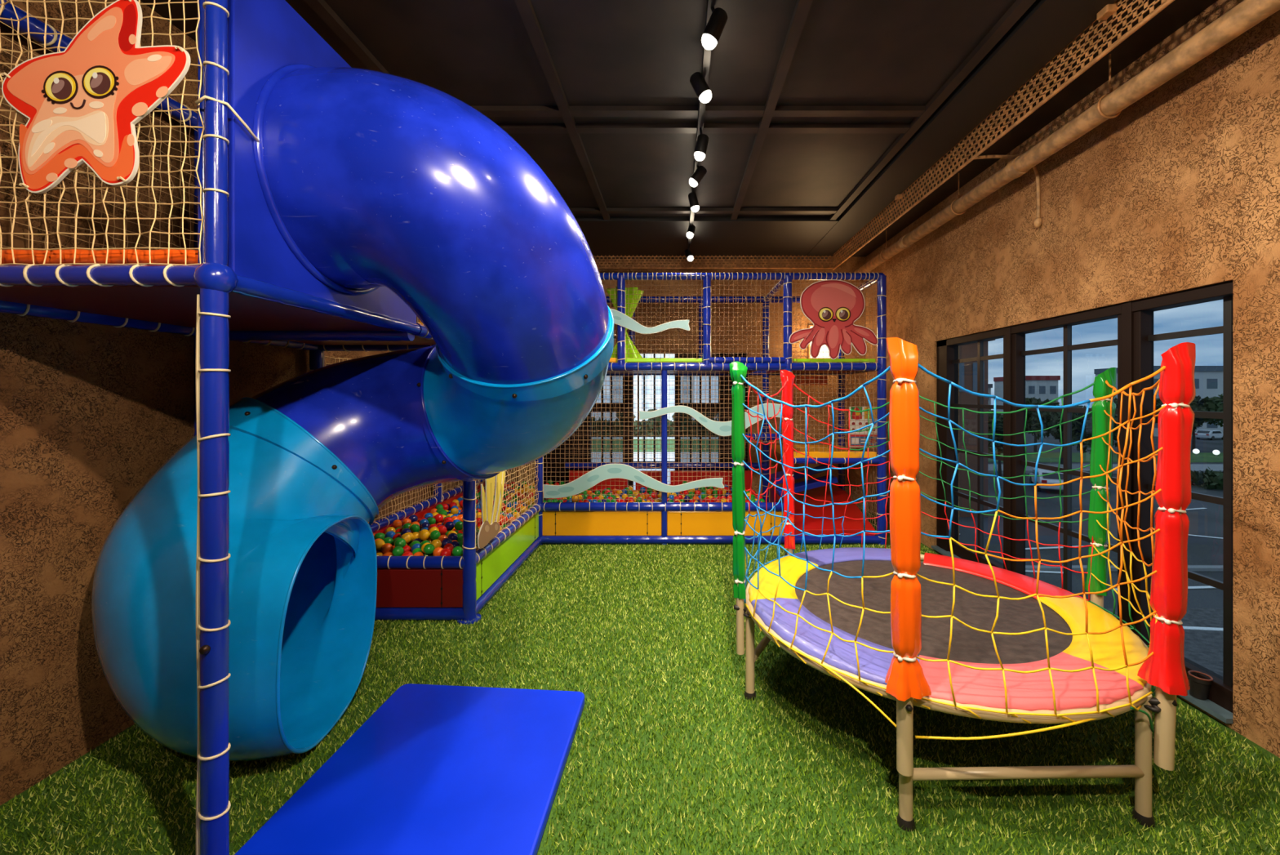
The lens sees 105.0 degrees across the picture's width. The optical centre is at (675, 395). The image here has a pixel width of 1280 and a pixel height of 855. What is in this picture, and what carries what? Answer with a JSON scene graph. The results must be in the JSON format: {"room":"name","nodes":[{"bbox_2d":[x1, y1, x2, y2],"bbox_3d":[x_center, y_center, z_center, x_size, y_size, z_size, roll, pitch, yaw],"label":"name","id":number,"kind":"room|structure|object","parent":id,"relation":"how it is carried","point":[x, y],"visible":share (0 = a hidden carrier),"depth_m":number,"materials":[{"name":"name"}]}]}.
{"room":"indoor playground","nodes":[
{"label":"indoor playground","id":0,"kind":"room"},
{"bbox_2d":[0,0,462,804],"bbox_3d":[-2.570,-0.160,2.275,0.200,3.320,8.750,0,0,0],"label":"wall","id":1,"kind":"structure","parent":0,"point":[89,412],"depth_m":2.01,"materials":[{"name":"paint"}]},
{"bbox_2d":[0,509,1279,854],"bbox_3d":[0.090,1.550,2.275,5.520,0.100,8.750,0,0,0],"label":"floor","id":2,"kind":"structure","parent":0,"point":[587,810],"depth_m":1.94,"materials":[{"name":"plant"}]},
{"bbox_2d":[0,0,476,854],"bbox_3d":[-1.887,-0.157,2.374,1.115,3.315,1.902,0,0,0],"label":"playground structure","id":3,"kind":"object","parent":2,"relation":"on","point":[194,291],"visible":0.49,"depth_m":1.47,"materials":[{"name":"blue"}]},
{"bbox_2d":[0,0,190,194],"bbox_3d":[-1.712,-0.886,1.443,0.548,0.579,0.020,0,0,0],"label":"starfish decoration","id":4,"kind":"object","parent":3,"relation":"attached to","point":[84,102],"visible":1,"depth_m":1.44,"materials":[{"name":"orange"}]},
{"bbox_2d":[234,683,584,854],"bbox_3d":[-0.926,1.472,1.661,0.975,0.048,1.623,0,0,0],"label":"mat","id":5,"kind":"object","parent":2,"relation":"on","point":[436,769],"visible":1,"depth_m":1.84,"materials":[{"name":"blue plastic"}]},
{"bbox_2d":[324,355,543,624],"bbox_3d":[-1.875,0.150,4.678,1.140,2.701,2.945,0,0,0],"label":"enclosure","id":6,"kind":"object","parent":2,"relation":"on","point":[416,587],"visible":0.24,"depth_m":3.31,"materials":[{"name":"blue"}]},
{"bbox_2d":[394,537,405,546],"bbox_3d":[-1.923,1.034,3.425,0.070,0.071,0.071,0,0,-13],"label":"ball","id":7,"kind":"object","parent":6,"relation":"in","point":[399,542],"visible":0.77,"depth_m":3.40,"materials":[{"name":"green"}]},
{"bbox_2d":[477,471,505,548],"bbox_3d":[-1.323,0.768,3.541,0.013,0.554,0.525,0,0,0],"label":"panel","id":8,"kind":"object","parent":6,"relation":"attached to","point":[488,531],"visible":0.92,"depth_m":3.50,"materials":[{"name":"yellow"}]},
{"bbox_2d":[482,484,486,521],"bbox_3d":[-1.321,0.753,3.387,0.003,0.293,0.071,0,0,0],"label":"print","id":9,"kind":"object","parent":8,"relation":"attached to","point":[484,498],"depth_m":3.39,"materials":[{"name":"yellow"}]},
{"bbox_2d":[479,520,500,547],"bbox_3d":[-1.319,0.957,3.483,0.003,0.167,0.390,0,0,0],"label":"print","id":10,"kind":"object","parent":8,"relation":"attached to","point":[488,531],"depth_m":3.44,"materials":[{"name":"brown"}]},
{"bbox_2d":[486,475,495,524],"bbox_3d":[-1.321,0.718,3.509,0.003,0.447,0.161,0,0,0],"label":"print","id":11,"kind":"object","parent":8,"relation":"attached to","point":[491,514],"depth_m":3.50,"materials":[{"name":"yellow"}]},
{"bbox_2d":[484,524,497,531],"bbox_3d":[-1.317,0.947,3.508,0.001,0.091,0.253,0,0,0],"label":"print","id":12,"kind":"object","parent":8,"relation":"attached to","point":[488,527],"depth_m":3.51,"materials":[{"name":"beige"}]},
{"bbox_2d":[492,471,502,522],"bbox_3d":[-1.321,0.732,3.639,0.003,0.419,0.205,0,0,0],"label":"print","id":13,"kind":"object","parent":8,"relation":"attached to","point":[498,488],"depth_m":3.63,"materials":[{"name":"yellow"}]},
{"bbox_2d":[497,471,505,522],"bbox_3d":[-1.319,0.749,3.706,0.003,0.402,0.171,0,0,0],"label":"print","id":14,"kind":"object","parent":8,"relation":"attached to","point":[500,476],"depth_m":3.68,"materials":[{"name":"yellow"}]},
{"bbox_2d":[382,480,764,555],"bbox_3d":[-0.677,1.197,4.758,3.352,0.296,2.817,0,0,0],"label":"ball","id":15,"kind":"object","parent":6,"relation":"in","point":[456,503],"visible":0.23,"depth_m":5.47,"materials":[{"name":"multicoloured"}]},
{"bbox_2d":[373,532,384,539],"bbox_3d":[-2.174,1.043,3.595,0.070,0.071,0.071,0,0,-30],"label":"ball","id":16,"kind":"object","parent":15,"relation":"on","point":[380,535],"visible":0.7,"depth_m":3.58,"materials":[{"name":"green"}]},
{"bbox_2d":[374,538,385,550],"bbox_3d":[-2.070,1.042,3.423,0.070,0.071,0.071,0,0,-9],"label":"ball","id":17,"kind":"object","parent":15,"relation":"on","point":[379,543],"visible":0.71,"depth_m":3.40,"materials":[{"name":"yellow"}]},
{"bbox_2d":[381,542,392,553],"bbox_3d":[-2.010,1.065,3.415,0.072,0.071,0.070,0,0,-30],"label":"ball","id":18,"kind":"object","parent":15,"relation":"on","point":[387,547],"visible":0.9,"depth_m":3.39,"materials":[{"name":"orange"}]},
{"bbox_2d":[382,537,393,544],"bbox_3d":[-2.081,1.061,3.544,0.070,0.072,0.072,0,0,2],"label":"ball","id":19,"kind":"object","parent":15,"relation":"on","point":[387,540],"visible":0.54,"depth_m":3.53,"materials":[{"name":"green"}]},
{"bbox_2d":[385,530,395,537],"bbox_3d":[-2.130,1.049,3.663,0.072,0.072,0.070,0,0,35],"label":"ball","id":20,"kind":"object","parent":15,"relation":"on","point":[389,534],"visible":0.7,"depth_m":3.64,"materials":[{"name":"blue"}]},
{"bbox_2d":[385,526,395,533],"bbox_3d":[-2.201,1.050,3.783,0.071,0.072,0.071,0,0,43],"label":"ball","id":21,"kind":"object","parent":15,"relation":"on","point":[390,528],"visible":0.59,"depth_m":3.77,"materials":[{"name":"orange"}]},
{"bbox_2d":[391,519,401,528],"bbox_3d":[-2.282,1.054,4.016,0.071,0.070,0.071,0,0,23],"label":"ball","id":22,"kind":"object","parent":15,"relation":"on","point":[396,523],"visible":0.93,"depth_m":3.99,"materials":[{"name":"orange"}]},
{"bbox_2d":[392,533,400,539],"bbox_3d":[-2.079,1.068,3.667,0.072,0.072,0.070,0,0,-42],"label":"ball","id":23,"kind":"object","parent":15,"relation":"on","point":[397,535],"visible":0.37,"depth_m":3.65,"materials":[{"name":"red"}]},
{"bbox_2d":[391,546,404,555],"bbox_3d":[-1.899,1.067,3.355,0.070,0.071,0.071,0,0,-30],"label":"ball","id":24,"kind":"object","parent":15,"relation":"on","point":[397,550],"visible":0.91,"depth_m":3.33,"materials":[{"name":"green"}]},
{"bbox_2d":[400,533,411,542],"bbox_3d":[-1.947,1.031,3.536,0.071,0.071,0.070,0,0,40],"label":"ball","id":25,"kind":"object","parent":15,"relation":"on","point":[406,536],"visible":0.77,"depth_m":3.52,"materials":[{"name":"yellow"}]},
{"bbox_2d":[400,528,411,535],"bbox_3d":[-2.005,1.024,3.646,0.072,0.071,0.070,0,0,-36],"label":"ball","id":26,"kind":"object","parent":15,"relation":"on","point":[405,530],"visible":0.55,"depth_m":3.62,"materials":[{"name":"blue"}]},
{"bbox_2d":[401,518,411,524],"bbox_3d":[-2.272,1.073,4.141,0.071,0.072,0.071,0,0,27],"label":"ball","id":27,"kind":"object","parent":15,"relation":"on","point":[405,520],"visible":0.71,"depth_m":4.12,"materials":[{"name":"orange"}]},
{"bbox_2d":[401,544,411,555],"bbox_3d":[-1.910,1.096,3.467,0.071,0.072,0.071,0,0,-30],"label":"ball","id":28,"kind":"object","parent":15,"relation":"on","point":[406,548],"visible":0.48,"depth_m":3.45,"materials":[{"name":"red"}]},
{"bbox_2d":[402,522,410,528],"bbox_3d":[-2.098,1.035,3.836,0.070,0.071,0.071,0,0,-25],"label":"ball","id":29,"kind":"object","parent":15,"relation":"on","point":[406,525],"visible":0.49,"depth_m":3.81,"materials":[{"name":"green"}]},
{"bbox_2d":[402,551,413,555],"bbox_3d":[-1.836,1.103,3.355,0.070,0.072,0.072,0,0,-20],"label":"ball","id":30,"kind":"object","parent":15,"relation":"on","point":[406,553],"visible":0.4,"depth_m":3.34,"materials":[{"name":"red"}]},
{"bbox_2d":[408,514,417,522],"bbox_3d":[-2.249,1.058,4.199,0.070,0.071,0.071,0,0,28],"label":"ball","id":31,"kind":"object","parent":15,"relation":"on","point":[413,517],"visible":0.76,"depth_m":4.18,"materials":[{"name":"blue"}]},
{"bbox_2d":[409,524,419,533],"bbox_3d":[-2.006,1.026,3.770,0.071,0.071,0.071,0,0,41],"label":"ball","id":32,"kind":"object","parent":15,"relation":"on","point":[415,527],"visible":0.82,"depth_m":3.75,"materials":[{"name":"green"}]},
{"bbox_2d":[409,540,420,547],"bbox_3d":[-1.878,1.084,3.538,0.070,0.071,0.071,0,0,-28],"label":"ball","id":33,"kind":"object","parent":15,"relation":"on","point":[412,543],"visible":0.43,"depth_m":3.52,"materials":[{"name":"green"}]},
{"bbox_2d":[411,542,420,551],"bbox_3d":[-1.830,1.083,3.468,0.070,0.071,0.072,0,0,5],"label":"ball","id":34,"kind":"object","parent":15,"relation":"on","point":[417,544],"visible":0.52,"depth_m":3.44,"materials":[{"name":"blue"}]},
{"bbox_2d":[411,531,420,541],"bbox_3d":[-1.937,1.053,3.650,0.071,0.072,0.071,0,0,3],"label":"ball","id":35,"kind":"object","parent":15,"relation":"on","point":[415,534],"visible":0.49,"depth_m":3.63,"materials":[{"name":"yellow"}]},
{"bbox_2d":[411,547,422,554],"bbox_3d":[-1.797,1.097,3.412,0.071,0.072,0.071,0,0,7],"label":"ball","id":36,"kind":"object","parent":15,"relation":"on","point":[416,549],"visible":0.41,"depth_m":3.39,"materials":[{"name":"green"}]},
{"bbox_2d":[418,518,428,526],"bbox_3d":[-2.035,1.033,3.962,0.070,0.071,0.071,0,0,44],"label":"ball","id":37,"kind":"object","parent":15,"relation":"on","point":[424,520],"visible":0.62,"depth_m":3.94,"materials":[{"name":"blue"}]},
{"bbox_2d":[418,529,430,540],"bbox_3d":[-1.838,1.024,3.589,0.071,0.072,0.070,0,0,31],"label":"ball","id":38,"kind":"object","parent":15,"relation":"on","point":[424,535],"visible":0.99,"depth_m":3.57,"materials":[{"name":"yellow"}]},
{"bbox_2d":[420,522,430,528],"bbox_3d":[-1.991,1.047,3.904,0.071,0.071,0.071,0,0,-41],"label":"ball","id":39,"kind":"object","parent":15,"relation":"on","point":[424,524],"visible":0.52,"depth_m":3.88,"materials":[{"name":"blue"}]},
{"bbox_2d":[424,512,433,518],"bbox_3d":[-2.227,1.094,4.423,0.070,0.071,0.071,0,0,13],"label":"ball","id":40,"kind":"object","parent":15,"relation":"on","point":[428,514],"visible":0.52,"depth_m":4.40,"materials":[{"name":"blue"}]},
{"bbox_2d":[423,543,435,554],"bbox_3d":[-1.692,1.054,3.365,0.070,0.072,0.071,0,0,-5],"label":"ball","id":41,"kind":"object","parent":15,"relation":"on","point":[428,548],"visible":0.99,"depth_m":3.34,"materials":[{"name":"green"}]},
{"bbox_2d":[427,516,435,524],"bbox_3d":[-2.007,1.035,4.024,0.070,0.071,0.071,0,0,-22],"label":"ball","id":42,"kind":"object","parent":15,"relation":"on","point":[432,520],"visible":0.7,"depth_m":4.00,"materials":[{"name":"green"}]},
{"bbox_2d":[428,526,439,533],"bbox_3d":[-1.807,1.019,3.666,0.071,0.072,0.071,0,0,37],"label":"ball","id":43,"kind":"object","parent":15,"relation":"on","point":[433,528],"visible":0.49,"depth_m":3.65,"materials":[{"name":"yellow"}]},
{"bbox_2d":[429,529,440,540],"bbox_3d":[-1.761,1.024,3.590,0.070,0.071,0.072,0,0,27],"label":"ball","id":44,"kind":"object","parent":15,"relation":"on","point":[435,534],"visible":0.91,"depth_m":3.57,"materials":[{"name":"green"}]},
{"bbox_2d":[431,538,441,547],"bbox_3d":[-1.672,1.040,3.421,0.071,0.072,0.071,0,0,-33],"label":"ball","id":45,"kind":"object","parent":15,"relation":"on","point":[437,543],"visible":0.73,"depth_m":3.40,"materials":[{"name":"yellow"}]},
{"bbox_2d":[432,546,443,555],"bbox_3d":[-1.629,1.078,3.369,0.071,0.072,0.071,0,0,-18],"label":"ball","id":46,"kind":"object","parent":15,"relation":"on","point":[437,550],"visible":0.57,"depth_m":3.34,"materials":[{"name":"orange"}]},
{"bbox_2d":[434,513,443,522],"bbox_3d":[-1.996,1.035,4.130,0.070,0.072,0.071,0,0,33],"label":"ball","id":47,"kind":"object","parent":15,"relation":"on","point":[439,517],"visible":0.92,"depth_m":4.11,"materials":[{"name":"red"}]},
{"bbox_2d":[437,524,446,534],"bbox_3d":[-1.769,1.017,3.705,0.072,0.072,0.071,0,0,40],"label":"ball","id":48,"kind":"object","parent":15,"relation":"on","point":[442,529],"visible":0.8,"depth_m":3.69,"materials":[{"name":"red"}]},
{"bbox_2d":[438,509,447,515],"bbox_3d":[-2.159,1.097,4.550,0.070,0.071,0.071,0,0,41],"label":"ball","id":49,"kind":"object","parent":15,"relation":"on","point":[442,511],"visible":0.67,"depth_m":4.53,"materials":[{"name":"green"}]},
{"bbox_2d":[440,547,451,555],"bbox_3d":[-1.570,1.081,3.348,0.071,0.071,0.070,0,0,-13],"label":"ball","id":50,"kind":"object","parent":15,"relation":"on","point":[446,551],"visible":0.68,"depth_m":3.33,"materials":[{"name":"red"}]},
{"bbox_2d":[441,537,452,546],"bbox_3d":[-1.626,1.051,3.484,0.070,0.071,0.071,0,0,-17],"label":"ball","id":51,"kind":"object","parent":15,"relation":"on","point":[446,540],"visible":0.66,"depth_m":3.46,"materials":[{"name":"blue"}]},
{"bbox_2d":[443,542,453,552],"bbox_3d":[-1.589,1.072,3.431,0.071,0.072,0.071,0,0,-37],"label":"ball","id":52,"kind":"object","parent":15,"relation":"on","point":[449,545],"visible":0.59,"depth_m":3.41,"materials":[{"name":"red"}]},
{"bbox_2d":[444,520,454,530],"bbox_3d":[-1.771,1.023,3.840,0.070,0.071,0.071,0,0,5],"label":"ball","id":53,"kind":"object","parent":15,"relation":"on","point":[450,525],"visible":0.91,"depth_m":3.82,"materials":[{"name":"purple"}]},
{"bbox_2d":[447,533,457,540],"bbox_3d":[-1.663,1.062,3.656,0.071,0.070,0.070,0,0,16],"label":"ball","id":54,"kind":"object","parent":15,"relation":"on","point":[452,536],"visible":0.65,"depth_m":3.63,"materials":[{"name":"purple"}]},
{"bbox_2d":[450,507,458,514],"bbox_3d":[-2.133,1.119,4.728,0.070,0.071,0.071,0,0,-2],"label":"ball","id":55,"kind":"object","parent":15,"relation":"on","point":[454,510],"visible":0.83,"depth_m":4.70,"materials":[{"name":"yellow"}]},
{"bbox_2d":[452,540,459,546],"bbox_3d":[-1.599,1.089,3.545,0.072,0.072,0.070,0,0,40],"label":"ball","id":56,"kind":"object","parent":15,"relation":"on","point":[455,543],"visible":0.34,"depth_m":3.53,"materials":[{"name":"blue"}]},
{"bbox_2d":[452,546,462,555],"bbox_3d":[-1.495,1.070,3.362,0.071,0.072,0.071,0,0,37],"label":"ball","id":57,"kind":"object","parent":15,"relation":"on","point":[457,550],"visible":0.84,"depth_m":3.34,"materials":[{"name":"green"}]},
{"bbox_2d":[454,520,462,530],"bbox_3d":[-1.691,1.019,3.832,0.070,0.070,0.071,0,0,20],"label":"ball","id":58,"kind":"object","parent":15,"relation":"on","point":[458,525],"visible":0.92,"depth_m":3.81,"materials":[{"name":"green"}]},
{"bbox_2d":[0,542,1279,854],"bbox_3d":[0.007,1.488,2.698,4.948,0.024,4.437,0,0,0],"label":"artificial grass","id":59,"kind":"structure","parent":2,"relation":"on","point":[655,548],"depth_m":2.08,"materials":[{"name":"green"}]},
{"bbox_2d":[91,0,616,760],"bbox_3d":[-1.379,0.048,2.403,2.156,2.863,1.767,0,0,0],"label":"slide","id":60,"kind":"object","parent":59,"relation":"on","point":[393,196],"visible":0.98,"depth_m":1.86,"materials":[{"name":"blue plastic"}]},
{"bbox_2d":[91,396,378,760],"bbox_3d":[-1.961,0.750,2.344,1.010,1.482,1.206,0,0,0],"label":"hood","id":61,"kind":"object","parent":60,"relation":"attached to","point":[304,495],"depth_m":2.02,"materials":[{"name":"plastic"}]},
{"bbox_2d":[729,337,1195,831],"bbox_3d":[1.207,0.652,2.441,1.742,1.695,1.915,0,0,30],"label":"trampoline","id":62,"kind":"object","parent":59,"relation":"on","point":[957,636],"visible":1,"depth_m":1.82,"materials":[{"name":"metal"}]},
{"bbox_2d":[540,272,886,544],"bbox_3d":[0.371,0.128,5.548,3.513,2.744,1.294,0,0,0],"label":"climbing frame","id":63,"kind":"object","parent":2,"relation":"on","point":[563,522],"visible":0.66,"depth_m":4.95,"materials":[{"name":"blue"}]},
{"bbox_2d":[605,285,644,362],"bbox_3d":[-0.555,-0.740,5.370,0.494,0.820,0.494,0,0,0],"label":"panel","id":64,"kind":"object","parent":63,"relation":"on","point":[628,298],"visible":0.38,"depth_m":5.30,"materials":[{"name":"green plastic"}]},
{"bbox_2d":[543,463,724,497],"bbox_3d":[-0.416,0.854,4.894,1.803,0.346,0.010,0,0,0],"label":"panel","id":65,"kind":"object","parent":63,"relation":"attached to","point":[589,479],"visible":1,"depth_m":4.89,"materials":[{"name":"white"}]},
{"bbox_2d":[609,308,689,333],"bbox_3d":[-0.345,-0.739,4.894,0.979,0.256,0.010,0,0,0],"label":"panel","id":66,"kind":"object","parent":63,"relation":"attached to","point":[620,318],"visible":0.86,"depth_m":4.89,"materials":[{"name":"white"}]},
{"bbox_2d":[639,403,783,435],"bbox_3d":[0.368,0.243,4.894,1.466,0.331,0.010,0,0,0],"label":"panel","id":67,"kind":"object","parent":63,"relation":"attached to","point":[719,428],"visible":0.79,"depth_m":4.89,"materials":[{"name":"white"}]},
{"bbox_2d":[788,279,878,359],"bbox_3d":[1.573,-0.755,4.885,0.889,0.797,0.019,0,0,0],"label":"decoration","id":68,"kind":"object","parent":63,"relation":"attached to","point":[833,306],"visible":1,"depth_m":4.88,"materials":[{"name":"red"}]},
{"bbox_2d":[848,406,877,446],"bbox_3d":[2.052,0.341,5.348,0.319,0.440,0.025,0,0,0],"label":"board","id":69,"kind":"object","parent":63,"relation":"attached to","point":[855,415],"visible":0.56,"depth_m":5.34,"materials":[{"name":"white"}]},
{"bbox_2d":[140,0,1217,257],"bbox_3d":[0.065,-1.870,2.325,5.470,0.100,8.850,0,0,0],"label":"ceiling","id":70,"kind":"structure","parent":0,"point":[475,52],"depth_m":2.74,"materials":[{"name":"paint"}]},
{"bbox_2d":[304,0,389,74],"bbox_3d":[-1.650,-1.802,2.275,0.060,0.035,8.350,0,0,0],"label":"trim","id":71,"kind":"structure","parent":70,"relation":"attached to","point":[321,7],"depth_m":2.43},
{"bbox_2d":[514,0,609,220],"bbox_3d":[-0.700,-1.802,2.275,0.060,0.035,8.350,0,0,0],"label":"trim","id":72,"kind":"structure","parent":70,"relation":"attached to","point":[525,7],"depth_m":2.85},
{"bbox_2d":[471,106,924,116],"bbox_3d":[-0.425,-1.805,3.120,4.090,0.030,0.070,0,0,0],"label":"ceiling beam","id":73,"kind":"structure","parent":70,"relation":"attached to","point":[488,111],"depth_m":3.09,"materials":[{"name":"metal"}]},
{"bbox_2d":[687,0,716,249],"bbox_3d":[0.160,-1.752,2.150,0.036,0.065,7.300,0,0,0],"label":"track","id":74,"kind":"object","parent":70,"relation":"attached to","point":[706,53],"visible":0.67,"depth_m":2.71,"materials":[{"name":"black"}]},
{"bbox_2d":[684,244,693,261],"bbox_3d":[0.152,-1.629,5.615,0.076,0.206,0.131,0,0,-30],"label":"track spotlight","id":75,"kind":"object","parent":74,"relation":"attached to","point":[687,252],"visible":1,"depth_m":5.58,"materials":[{"name":"black"}]},
{"bbox_2d":[686,225,695,238],"bbox_3d":[0.157,-1.673,5.014,0.076,0.154,0.125,0,0,24],"label":"track spotlight","id":76,"kind":"object","parent":74,"relation":"attached to","point":[690,233],"visible":0.95,"depth_m":4.98,"materials":[{"name":"black"}]},
{"bbox_2d":[688,191,699,212],"bbox_3d":[0.153,-1.647,4.180,0.097,0.170,0.076,0,0,0],"label":"track spotlight","id":77,"kind":"object","parent":74,"relation":"attached to","point":[694,204],"visible":1,"depth_m":4.15,"materials":[{"name":"black"}]},
{"bbox_2d":[688,165,706,186],"bbox_3d":[0.167,-1.650,3.679,0.132,0.167,0.081,0,0,0],"label":"track spotlight","id":78,"kind":"object","parent":74,"relation":"attached to","point":[700,173],"visible":1,"depth_m":3.65,"materials":[{"name":"black"}]},
{"bbox_2d":[689,71,711,102],"bbox_3d":[0.136,-1.673,2.670,0.120,0.157,0.076,0,0,0],"label":"track spotlight","id":79,"kind":"object","parent":74,"relation":"attached to","point":[698,82],"visible":1,"depth_m":2.64,"materials":[{"name":"black"}]},
{"bbox_2d":[693,127,708,160],"bbox_3d":[0.166,-1.622,3.160,0.095,0.218,0.076,0,0,0],"label":"track spotlight","id":80,"kind":"object","parent":74,"relation":"attached to","point":[700,153],"visible":1,"depth_m":3.13,"materials":[{"name":"black"}]},
{"bbox_2d":[701,6,727,49],"bbox_3d":[0.173,-1.638,2.177,0.117,0.188,0.076,0,0,16],"label":"track spotlight","id":81,"kind":"object","parent":74,"relation":"attached to","point":[714,28],"visible":1,"depth_m":2.15,"materials":[{"name":"black"}]},
{"bbox_2d":[495,123,910,133],"bbox_3d":[-0.425,-1.805,3.320,4.090,0.030,0.070,0,0,0],"label":"trim","id":82,"kind":"structure","parent":70,"relation":"attached to","point":[510,128],"depth_m":3.29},
{"bbox_2d":[569,208,837,213],"bbox_3d":[-0.425,-1.805,4.800,4.090,0.030,0.070,0,0,0],"label":"trim","id":83,"kind":"structure","parent":70,"relation":"attached to","point":[575,211],"depth_m":4.77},
{"bbox_2d":[573,216,838,258],"bbox_3d":[-0.405,-1.798,5.725,4.130,0.045,1.450,0,0,0],"label":"ceiling panel","id":84,"kind":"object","parent":70,"relation":"attached to","point":[619,236],"depth_m":5.48,"materials":[{"name":"black"}]},
{"bbox_2d":[592,255,833,268],"bbox_3d":[-0.200,-1.707,6.226,4.400,0.206,0.036,0,0,0],"label":"cable tray","id":85,"kind":"object","parent":70,"relation":"attached to","point":[595,259],"visible":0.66,"depth_m":6.22,"materials":[{"name":"metal"}]},
{"bbox_2d":[730,0,813,220],"bbox_3d":[0.590,-1.802,2.275,0.060,0.035,8.350,0,0,0],"label":"trim","id":86,"kind":"structure","parent":70,"relation":"attached to","point":[802,9],"depth_m":2.86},
{"bbox_2d":[829,0,1035,220],"bbox_3d":[1.600,-1.802,2.275,0.060,0.035,8.350,0,0,0],"label":"trim","id":87,"kind":"structure","parent":70,"relation":"attached to","point":[1019,7],"depth_m":2.84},
{"bbox_2d":[803,0,1117,258],"bbox_3d":[1.820,-1.795,2.275,0.320,0.050,8.350,0,0,0],"label":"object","id":88,"kind":"structure","parent":70,"relation":"attached to","point":[1046,27],"depth_m":2.92,"materials":[{"name":"black"}]},
{"bbox_2d":[832,0,1174,270],"bbox_3d":[2.006,-1.697,2.310,0.036,0.226,7.820,0,0,0],"label":"cable tray","id":89,"kind":"object","parent":70,"relation":"attached to","point":[1153,12],"visible":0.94,"depth_m":2.82,"materials":[{"name":"metal"}]},
{"bbox_2d":[894,192,902,199],"bbox_3d":[1.978,-1.770,4.350,0.045,0.060,0.060,0,0,0],"label":"clamp","id":90,"kind":"object","parent":89,"relation":"attached to","point":[898,197],"visible":0.56,"depth_m":4.33,"materials":[{"name":"metal"}]},
{"bbox_2d":[1097,1,1116,20],"bbox_3d":[1.978,-1.770,2.250,0.045,0.060,0.060,0,0,0],"label":"clamp","id":91,"kind":"object","parent":89,"relation":"attached to","point":[1108,10],"visible":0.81,"depth_m":2.23,"materials":[{"name":"metal"}]},
{"bbox_2d":[851,0,1279,280],"bbox_3d":[2.320,-1.649,2.300,0.136,0.343,8.200,0,0,0],"label":"ceiling pipe","id":92,"kind":"object","parent":70,"relation":"hanging from","point":[1247,14],"visible":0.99,"depth_m":2.59,"materials":[{"name":"metal"}]},
{"bbox_2d":[504,257,866,509],"bbox_3d":[0.115,-0.160,6.550,5.370,3.320,0.200,0,0,0],"label":"wall","id":93,"kind":"structure","parent":0,"point":[851,264],"depth_m":6.45,"materials":[{"name":"brown paint"}]},
{"bbox_2d":[543,352,747,486],"bbox_3d":[-0.400,0.470,6.527,2.700,2.060,0.115,0,0,0],"label":"window","id":94,"kind":"structure","parent":93,"relation":"in","point":[724,393],"depth_m":6.51,"materials":[{"name":"black"}]},
{"bbox_2d":[633,353,675,462],"bbox_3d":[-0.260,0.210,6.562,1.464,1.540,0.045,0,0,0],"label":"grille","id":95,"kind":"object","parent":94,"relation":"attached to","point":[654,377],"depth_m":6.55,"materials":[{"name":"white"}]},
{"bbox_2d":[808,324,829,358],"bbox_3d":[1.910,-0.695,6.423,0.340,0.450,0.055,0,0,0],"label":"wall lamp","id":96,"kind":"object","parent":93,"relation":"attached to","point":[825,349],"visible":0.21,"depth_m":6.39,"materials":[{"name":"metal"}]},
{"bbox_2d":[866,0,1279,757],"bbox_3d":[2.620,-0.160,2.275,0.240,3.320,8.350,0,0,0],"label":"wall","id":97,"kind":"structure","parent":0,"point":[1179,190],"depth_m":2.48,"materials":[{"name":"brown paint"}]},
{"bbox_2d":[974,155,1042,227],"bbox_3d":[2.264,-1.393,3.350,0.470,0.497,0.046,0,0,0],"label":"cable","id":98,"kind":"object","parent":97,"relation":"attached to","point":[1037,222],"visible":0.79,"depth_m":3.34,"materials":[{"name":"paint"}]},
{"bbox_2d":[931,545,1232,723],"bbox_3d":[2.585,1.461,3.470,0.230,0.022,2.540,0,0,0],"label":"trim","id":99,"kind":"structure","parent":97,"relation":"attached to","point":[1211,707],"depth_m":2.30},
{"bbox_2d":[1187,670,1213,699],"bbox_3d":[2.525,1.397,2.360,0.085,0.103,0.085,0,0,0],"label":"plant pot","id":100,"kind":"object","parent":99,"relation":"on","point":[1199,686],"visible":1,"depth_m":2.34,"materials":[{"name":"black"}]},
{"bbox_2d":[936,280,1232,712],"bbox_3d":[2.572,0.465,3.470,0.115,1.970,2.540,0,0,0],"label":"window","id":101,"kind":"structure","parent":97,"relation":"in","point":[1040,362],"depth_m":3.05,"materials":[{"name":"black"}]},
{"label":"outside","id":102,"kind":"structure","parent":0,"visible":0},
{"bbox_2d":[633,468,675,489],"bbox_3d":[0.000,1.570,8.425,4.800,0.100,3.550,0,0,0],"label":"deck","id":103,"kind":"object","parent":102,"point":[668,469],"depth_m":9.88,"materials":[{"name":"grey"}]},
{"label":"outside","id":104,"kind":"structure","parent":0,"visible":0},
{"bbox_2d":[633,435,675,460],"bbox_3d":[-69.000,6.800,115.000,162.000,0.200,210.000,0,0,0],"label":"ground","id":105,"kind":"structure","parent":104,"point":[635,455],"depth_m":54.12,"materials":[{"name":"grey"}]},
{"bbox_2d":[633,438,675,452],"bbox_3d":[-10.000,6.680,66.500,100.000,0.040,17.000,0,0,0],"label":"lawn","id":106,"kind":"structure","parent":105,"relation":"on","point":[635,442],"depth_m":65.18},
{"bbox_2d":[633,354,675,421],"bbox_3d":[-5.000,-1.850,109.850,18.400,17.100,10.300,0,0,0],"label":"office building","id":107,"kind":"structure","parent":105,"relation":"on","point":[649,377],"depth_m":105.00,"materials":[{"name":"white"}]},
{"bbox_2d":[633,417,675,436],"bbox_3d":[-4.996,5.341,79.931,35.106,4.427,4.216,0,0,0],"label":"hedge","id":108,"kind":"object","parent":105,"relation":"on","point":[650,424],"visible":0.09,"depth_m":79.41,"materials":[{"name":"green plant"}]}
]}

